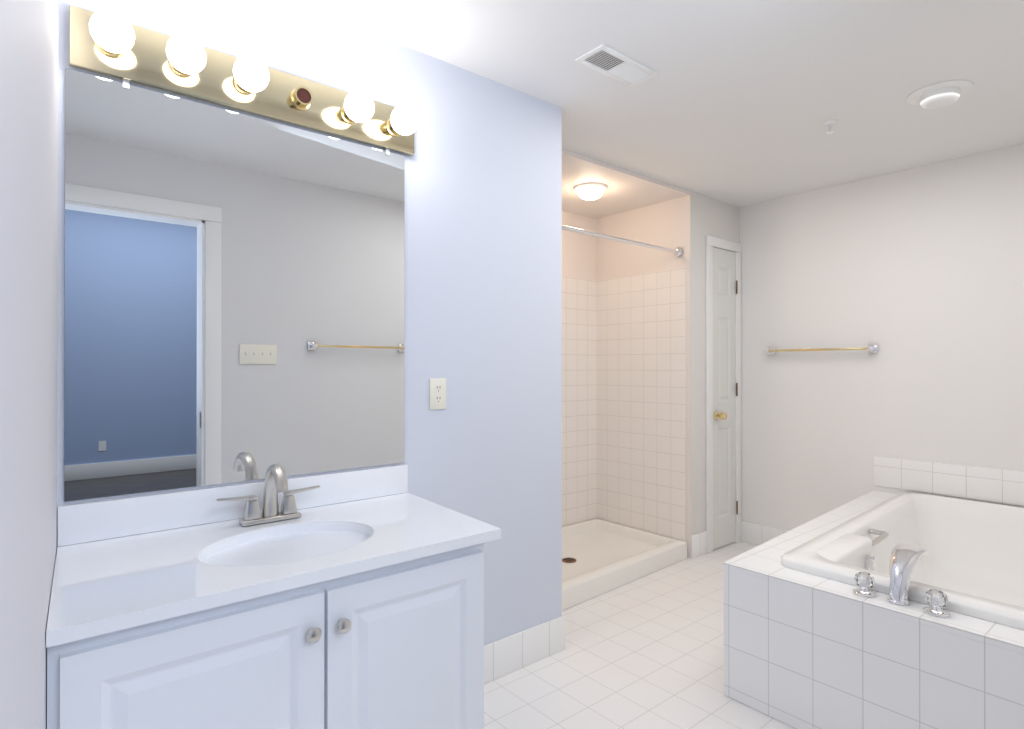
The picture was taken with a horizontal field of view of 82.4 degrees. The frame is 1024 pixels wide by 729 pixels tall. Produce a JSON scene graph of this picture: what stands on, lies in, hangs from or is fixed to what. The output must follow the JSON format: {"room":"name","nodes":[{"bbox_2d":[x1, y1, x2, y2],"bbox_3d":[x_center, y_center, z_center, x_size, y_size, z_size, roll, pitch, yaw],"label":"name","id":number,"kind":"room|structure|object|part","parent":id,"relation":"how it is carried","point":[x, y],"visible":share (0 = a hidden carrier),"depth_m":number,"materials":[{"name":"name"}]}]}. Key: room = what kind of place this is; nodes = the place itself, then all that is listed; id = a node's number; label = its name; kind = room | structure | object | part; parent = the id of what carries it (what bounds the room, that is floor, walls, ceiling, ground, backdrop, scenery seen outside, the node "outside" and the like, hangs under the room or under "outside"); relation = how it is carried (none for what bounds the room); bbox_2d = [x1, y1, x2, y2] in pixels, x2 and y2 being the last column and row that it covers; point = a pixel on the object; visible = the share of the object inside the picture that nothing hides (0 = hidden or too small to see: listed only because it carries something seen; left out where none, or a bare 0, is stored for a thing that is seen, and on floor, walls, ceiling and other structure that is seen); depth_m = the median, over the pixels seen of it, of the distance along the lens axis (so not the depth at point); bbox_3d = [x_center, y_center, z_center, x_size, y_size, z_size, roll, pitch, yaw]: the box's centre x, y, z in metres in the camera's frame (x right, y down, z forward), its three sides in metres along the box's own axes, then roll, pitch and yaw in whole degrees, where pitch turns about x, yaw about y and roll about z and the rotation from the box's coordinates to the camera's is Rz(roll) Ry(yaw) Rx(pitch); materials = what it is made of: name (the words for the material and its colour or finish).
{"room":"bathroom","nodes":[
{"label":"bathroom","id":0,"kind":"room"},
{"bbox_2d":[0,0,57,728],"bbox_3d":[-0.693,0.053,0.686,0.309,2.380,1.741,0,0,-40],"label":"wall","id":1,"kind":"structure","parent":0,"point":[28,248],"depth_m":0.65,"materials":[{"name":"white paint"}]},
{"bbox_2d":[57,0,561,644],"bbox_3d":[-0.989,0.059,2.414,2.060,2.380,1.300,0,0,-40],"label":"wall","id":2,"kind":"structure","parent":0,"point":[483,250],"depth_m":2.25,"materials":[{"name":"white paint"}]},
{"bbox_2d":[57,464,407,546],"bbox_3d":[-0.747,0.401,1.755,0.974,0.098,0.020,0,0,-40],"label":"backsplash","id":3,"kind":"structure","parent":2,"relation":"attached to","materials":[{"name":"white stone"}]},
{"bbox_2d":[64,68,403,501],"bbox_3d":[-0.749,-0.197,1.765,0.954,1.082,0.005,0,0,-40],"label":"mirror","id":4,"kind":"object","parent":2,"relation":"attached to","point":[234,296],"visible":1,"depth_m":1.69,"materials":[{"name":"clear glass"}]},
{"bbox_2d":[122,80,129,88],"bbox_3d":[-1.016,-0.738,1.540,0.016,0.022,0.004,0,0,-40],"label":"mirror clip","id":5,"kind":"object","parent":4,"relation":"attached to","point":[125,83],"visible":1,"depth_m":1.54,"materials":[{"name":"white plastic"}]},
{"bbox_2d":[69,5,418,155],"bbox_3d":[-0.690,-0.820,1.726,0.978,0.147,0.144,0,0,-40],"label":"sconce","id":6,"kind":"object","parent":2,"relation":"attached to","point":[112,44],"visible":1,"depth_m":1.65,"materials":[{"name":"gold metal"}]},
{"bbox_3d":[-0.988,-0.822,1.447,0.094,0.094,0.094,0,0,-40],"label":"bulb","id":7,"kind":"part","parent":6,"relation":"part of","materials":[{"name":"white glass"}]},
{"bbox_3d":[-0.862,-0.822,1.551,0.094,0.094,0.094,0,0,-40],"label":"bulb","id":8,"kind":"part","parent":6,"relation":"part of","materials":[{"name":"white glass"}]},
{"bbox_3d":[-0.737,-0.822,1.655,0.094,0.094,0.094,0,0,-40],"label":"bulb","id":9,"kind":"part","parent":6,"relation":"part of","materials":[{"name":"white glass"}]},
{"bbox_2d":[289,86,312,110],"bbox_3d":[-0.647,-0.821,1.802,0.064,0.064,0.036,0,0,-40],"label":"socket","id":10,"kind":"object","parent":6,"relation":"attached to","point":[300,97],"depth_m":1.80,"materials":[{"name":"gold metal"}]},
{"bbox_2d":[340,102,362,124],"bbox_3d":[-0.521,-0.821,1.906,0.064,0.064,0.036,0,0,-40],"label":"socket","id":11,"kind":"object","parent":6,"relation":"attached to","point":[344,118],"depth_m":1.90,"materials":[{"name":"gold metal"}]},
{"bbox_3d":[-0.486,-0.821,1.863,0.094,0.094,0.094,0,0,-40],"label":"bulb","id":12,"kind":"part","parent":6,"relation":"part of","materials":[{"name":"white glass"}]},
{"bbox_2d":[385,115,406,136],"bbox_3d":[-0.396,-0.820,2.010,0.064,0.064,0.036,0,0,-40],"label":"socket","id":13,"kind":"object","parent":6,"relation":"attached to","point":[389,130],"depth_m":2.01,"materials":[{"name":"gold metal"}]},
{"bbox_3d":[-0.361,-0.820,1.967,0.094,0.094,0.094,0,0,-40],"label":"bulb","id":14,"kind":"part","parent":6,"relation":"part of","materials":[{"name":"white glass"}]},
{"bbox_2d":[430,378,445,409],"bbox_3d":[-0.273,0.108,2.158,0.070,0.114,0.008,0,0,-40],"label":"electrical outlet plate","id":15,"kind":"object","parent":2,"relation":"attached to","point":[437,393],"visible":1,"depth_m":2.15,"materials":[{"name":"white plastic"}]},
{"bbox_2d":[484,615,564,683],"bbox_3d":[-0.085,1.175,2.308,0.821,0.148,0.010,0,0,-40],"label":"baseboard","id":16,"kind":"structure","parent":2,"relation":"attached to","point":[514,652],"depth_m":2.41,"materials":[{"name":"tile"}]},
{"bbox_2d":[562,225,681,256],"bbox_3d":[0.524,-0.742,3.381,1.479,0.064,0.064,0,0,-40],"label":"shower curtain rod","id":17,"kind":"object","parent":2,"relation":"attached to","point":[677,251],"visible":0.46,"depth_m":3.48,"materials":[{"name":"silver metal"}]},
{"bbox_2d":[562,211,596,279],"bbox_3d":[0.294,0.066,4.226,2.230,2.380,0.150,0,0,-40],"label":"wall","id":18,"kind":"structure","parent":0,"point":[579,255],"depth_m":4.30,"materials":[{"name":"white paint"}]},
{"bbox_2d":[562,276,596,525],"bbox_3d":[0.065,0.260,3.931,1.498,1.790,0.010,0,0,-40],"label":"shower wall","id":19,"kind":"structure","parent":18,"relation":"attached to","point":[579,399],"depth_m":4.28,"materials":[{"name":"white tile"}]},
{"bbox_2d":[484,541,795,728],"bbox_3d":[0.458,1.274,2.356,4.320,0.050,3.130,0,0,-40],"label":"floor","id":20,"kind":"structure","parent":0,"point":[646,652],"depth_m":2.40,"materials":[{"name":"tile"}]},
{"bbox_2d":[46,464,500,728],"bbox_3d":[-0.574,0.761,1.520,1.008,0.966,0.600,0,0,-40],"label":"bathroom vanity","id":21,"kind":"object","parent":20,"relation":"on","point":[277,598],"visible":1,"depth_m":1.36,"materials":[{"name":"white wood"}]},
{"bbox_3d":[-0.603,0.808,1.162,0.467,0.603,0.020,0,0,-40],"label":"door","id":22,"kind":"part","parent":21,"relation":"part of","materials":[{"name":"white wood"}]},
{"bbox_2d":[46,491,500,647],"bbox_3d":[-0.579,0.462,1.526,1.008,0.027,0.586,0,0,-40],"label":"countertop","id":23,"kind":"structure","parent":21,"relation":"on","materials":[{"name":"white stone"}]},
{"bbox_2d":[216,464,320,526],"bbox_3d":[-0.661,0.363,1.645,0.287,0.170,0.158,0,0,-40],"label":"faucet","id":24,"kind":"object","parent":23,"relation":"on","point":[276,481],"depth_m":1.67,"materials":[{"name":"silver metal"}]},
{"bbox_3d":[-0.431,0.585,1.270,0.033,0.033,0.033,0,0,-40],"label":"knob","id":25,"kind":"part","parent":21,"relation":"part of","materials":[{"name":"silver metal"}]},
{"bbox_3d":[-0.379,0.585,1.314,0.033,0.033,0.033,0,0,-40],"label":"knob","id":26,"kind":"part","parent":21,"relation":"part of","materials":[{"name":"silver metal"}]},
{"bbox_3d":[-0.250,0.809,1.455,0.437,0.603,0.020,0,0,-40],"label":"door","id":27,"kind":"part","parent":21,"relation":"part of","materials":[{"name":"white wood"}]},
{"bbox_2d":[562,518,686,610],"bbox_3d":[0.345,1.199,3.589,1.476,0.106,0.865,0,0,-40],"label":"shower pan","id":28,"kind":"object","parent":20,"relation":"on","point":[600,556],"visible":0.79,"depth_m":3.67,"materials":[{"name":"white plastic"}]},
{"bbox_2d":[723,456,1023,728],"bbox_3d":[1.843,0.896,2.434,1.889,0.703,1.237,0,0,-40],"label":"bathtub","id":29,"kind":"object","parent":20,"relation":"on","point":[874,609],"visible":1,"depth_m":2.02,"materials":[{"name":"tile"}]},
{"bbox_3d":[1.151,0.704,1.911,0.058,0.047,0.056,0,0,-40],"label":"handle knob","id":30,"kind":"part","parent":29,"relation":"part of","materials":[{"name":"clear plastic"}]},
{"bbox_3d":[1.215,0.741,1.840,0.060,0.010,0.060,0,0,-40],"label":"spout","id":31,"kind":"part","parent":29,"relation":"part of","materials":[{"name":"silver metal"}]},
{"bbox_3d":[1.281,0.670,1.901,0.226,0.155,0.082,0,0,-40],"label":"spout","id":32,"kind":"part","parent":29,"relation":"part of","materials":[{"name":"silver metal"}]},
{"bbox_3d":[1.276,0.703,1.760,0.058,0.047,0.056,0,0,-40],"label":"handle knob","id":33,"kind":"part","parent":29,"relation":"part of","materials":[{"name":"clear glass"}]},
{"bbox_2d":[597,195,690,557],"bbox_3d":[0.943,0.066,4.141,0.120,2.380,0.810,0,0,-40],"label":"wall","id":34,"kind":"structure","parent":0,"point":[666,224],"depth_m":4.00,"materials":[{"name":"white paint"}]},
{"bbox_2d":[597,267,685,541],"bbox_3d":[0.885,0.261,4.108,0.010,1.790,0.765,0,0,-40],"label":"shower wall","id":35,"kind":"structure","parent":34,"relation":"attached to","point":[641,401],"depth_m":4.07,"materials":[{"name":"white tile"}]},
{"bbox_2d":[290,0,1023,206],"bbox_3d":[0.445,-1.171,2.420,4.370,0.080,3.230,0,0,-40],"label":"ceiling","id":36,"kind":"structure","parent":0,"point":[737,103],"depth_m":2.28,"materials":[{"name":"white paint"}]},
{"bbox_2d":[575,44,658,86],"bbox_3d":[0.402,-1.127,2.218,0.325,0.008,0.135,0,0,-40],"label":"ceiling vent","id":37,"kind":"object","parent":36,"relation":"in","point":[613,64],"visible":1,"depth_m":2.21,"materials":[{"name":"white plastic"}]},
{"bbox_2d":[562,149,689,218],"bbox_3d":[0.319,-1.113,3.629,1.500,0.024,0.808,0,0,-40],"label":"ceiling","id":38,"kind":"structure","parent":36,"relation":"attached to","point":[626,190],"depth_m":3.68,"materials":[{"name":"white paint"}]},
{"bbox_2d":[574,182,607,199],"bbox_3d":[0.488,-1.065,3.644,0.210,0.071,0.210,0,0,-40],"label":"shower ceiling light","id":39,"kind":"object","parent":38,"relation":"attached to","point":[590,191],"visible":1,"depth_m":3.59,"materials":[{"name":"white glass"}]},
{"bbox_2d":[822,120,837,133],"bbox_3d":[1.484,-1.105,2.732,0.068,0.048,0.068,0,0,-40],"label":"sprinkler","id":40,"kind":"object","parent":36,"relation":"attached to","point":[828,123],"visible":1,"depth_m":2.72,"materials":[{"name":"white metal"}]},
{"bbox_3d":[1.484,-1.101,2.732,0.012,0.033,0.012,0,0,-40],"label":"stem","id":41,"kind":"part","parent":40,"relation":"part of","materials":[{"name":"silver metal"}]},
{"bbox_2d":[907,80,973,108],"bbox_3d":[1.778,-1.106,2.434,0.224,0.048,0.224,0,0,-40],"label":"recessed light","id":42,"kind":"object","parent":36,"relation":"attached to","point":[940,94],"visible":1,"depth_m":2.39,"materials":[{"name":"white plastic"}]},
{"bbox_2d":[690,191,738,549],"bbox_3d":[1.359,0.066,4.024,0.609,2.380,0.101,0,0,-40],"label":"wall","id":43,"kind":"structure","parent":0,"point":[695,269],"depth_m":3.86,"materials":[{"name":"white paint"}]},
{"bbox_2d":[691,531,706,558],"bbox_3d":[1.227,1.181,3.837,0.172,0.148,0.010,0,0,-40],"label":"baseboard","id":44,"kind":"structure","parent":43,"relation":"attached to","point":[698,544],"depth_m":3.83,"materials":[{"name":"tile"}]},
{"bbox_2d":[706,235,741,552],"bbox_3d":[1.461,0.198,4.031,0.432,2.115,0.019,0,0,-40],"label":"door frame","id":45,"kind":"structure","parent":43,"relation":"attached to","point":[709,389],"depth_m":3.92,"materials":[{"name":"white wood"}]},
{"bbox_3d":[1.462,-0.827,4.035,0.432,0.065,0.018,0,0,-40],"label":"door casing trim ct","id":46,"kind":"part","parent":45,"relation":"part of","materials":[{"name":"white wood"}]},
{"bbox_3d":[1.601,0.231,4.147,0.068,2.050,0.018,0,0,-40],"label":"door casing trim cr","id":47,"kind":"part","parent":45,"relation":"part of","materials":[{"name":"white wood"}]},
{"bbox_2d":[713,247,735,548],"bbox_3d":[1.458,0.227,4.033,0.291,2.033,0.009,0,0,-40],"label":"closet door","id":48,"kind":"structure","parent":43,"relation":"in","point":[724,513],"depth_m":4.03,"materials":[{"name":"white paint"}]},
{"bbox_2d":[714,411,726,419],"bbox_3d":[1.408,0.345,3.935,0.062,0.062,0.075,0,0,-40],"label":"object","id":49,"kind":"structure","parent":48,"relation":"attached to","point":[721,415],"depth_m":3.92,"materials":[{"name":"gold metal"}]},
{"bbox_2d":[739,144,1023,530],"bbox_3d":[2.122,0.064,3.676,0.120,2.380,3.030,0,0,-40],"label":"wall","id":50,"kind":"structure","parent":0,"point":[916,275],"depth_m":3.50,"materials":[{"name":"white paint"}]},
{"bbox_2d":[741,521,788,544],"bbox_3d":[1.894,1.181,3.843,0.010,0.148,0.854,0,0,-40],"label":"baseboard","id":51,"kind":"structure","parent":50,"relation":"attached to","point":[755,533],"depth_m":4.06,"materials":[{"name":"tile"}]},
{"bbox_2d":[765,344,877,354],"bbox_3d":[1.948,-0.094,3.737,0.069,0.052,0.677,0,0,-40],"label":"towel rail","id":52,"kind":"object","parent":50,"relation":"attached to","point":[871,348],"visible":1,"depth_m":3.67,"materials":[{"name":"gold metal"}]},
{"bbox_3d":[1.744,-0.093,3.974,0.058,0.026,0.026,0,0,-40],"label":"post","id":53,"kind":"part","parent":52,"relation":"part of","materials":[{"name":"silver metal"}]},
{"bbox_3d":[2.143,-0.095,3.493,0.058,0.026,0.026,0,0,-40],"label":"post","id":54,"kind":"part","parent":52,"relation":"part of","materials":[{"name":"silver metal"}]},
{"bbox_2d":[873,456,1023,528],"bbox_3d":[2.565,0.634,3.035,0.011,0.174,1.235,0,0,-40],"label":"backsplash","id":55,"kind":"structure","parent":50,"relation":"attached to","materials":[{"name":"tile"}]}
]}

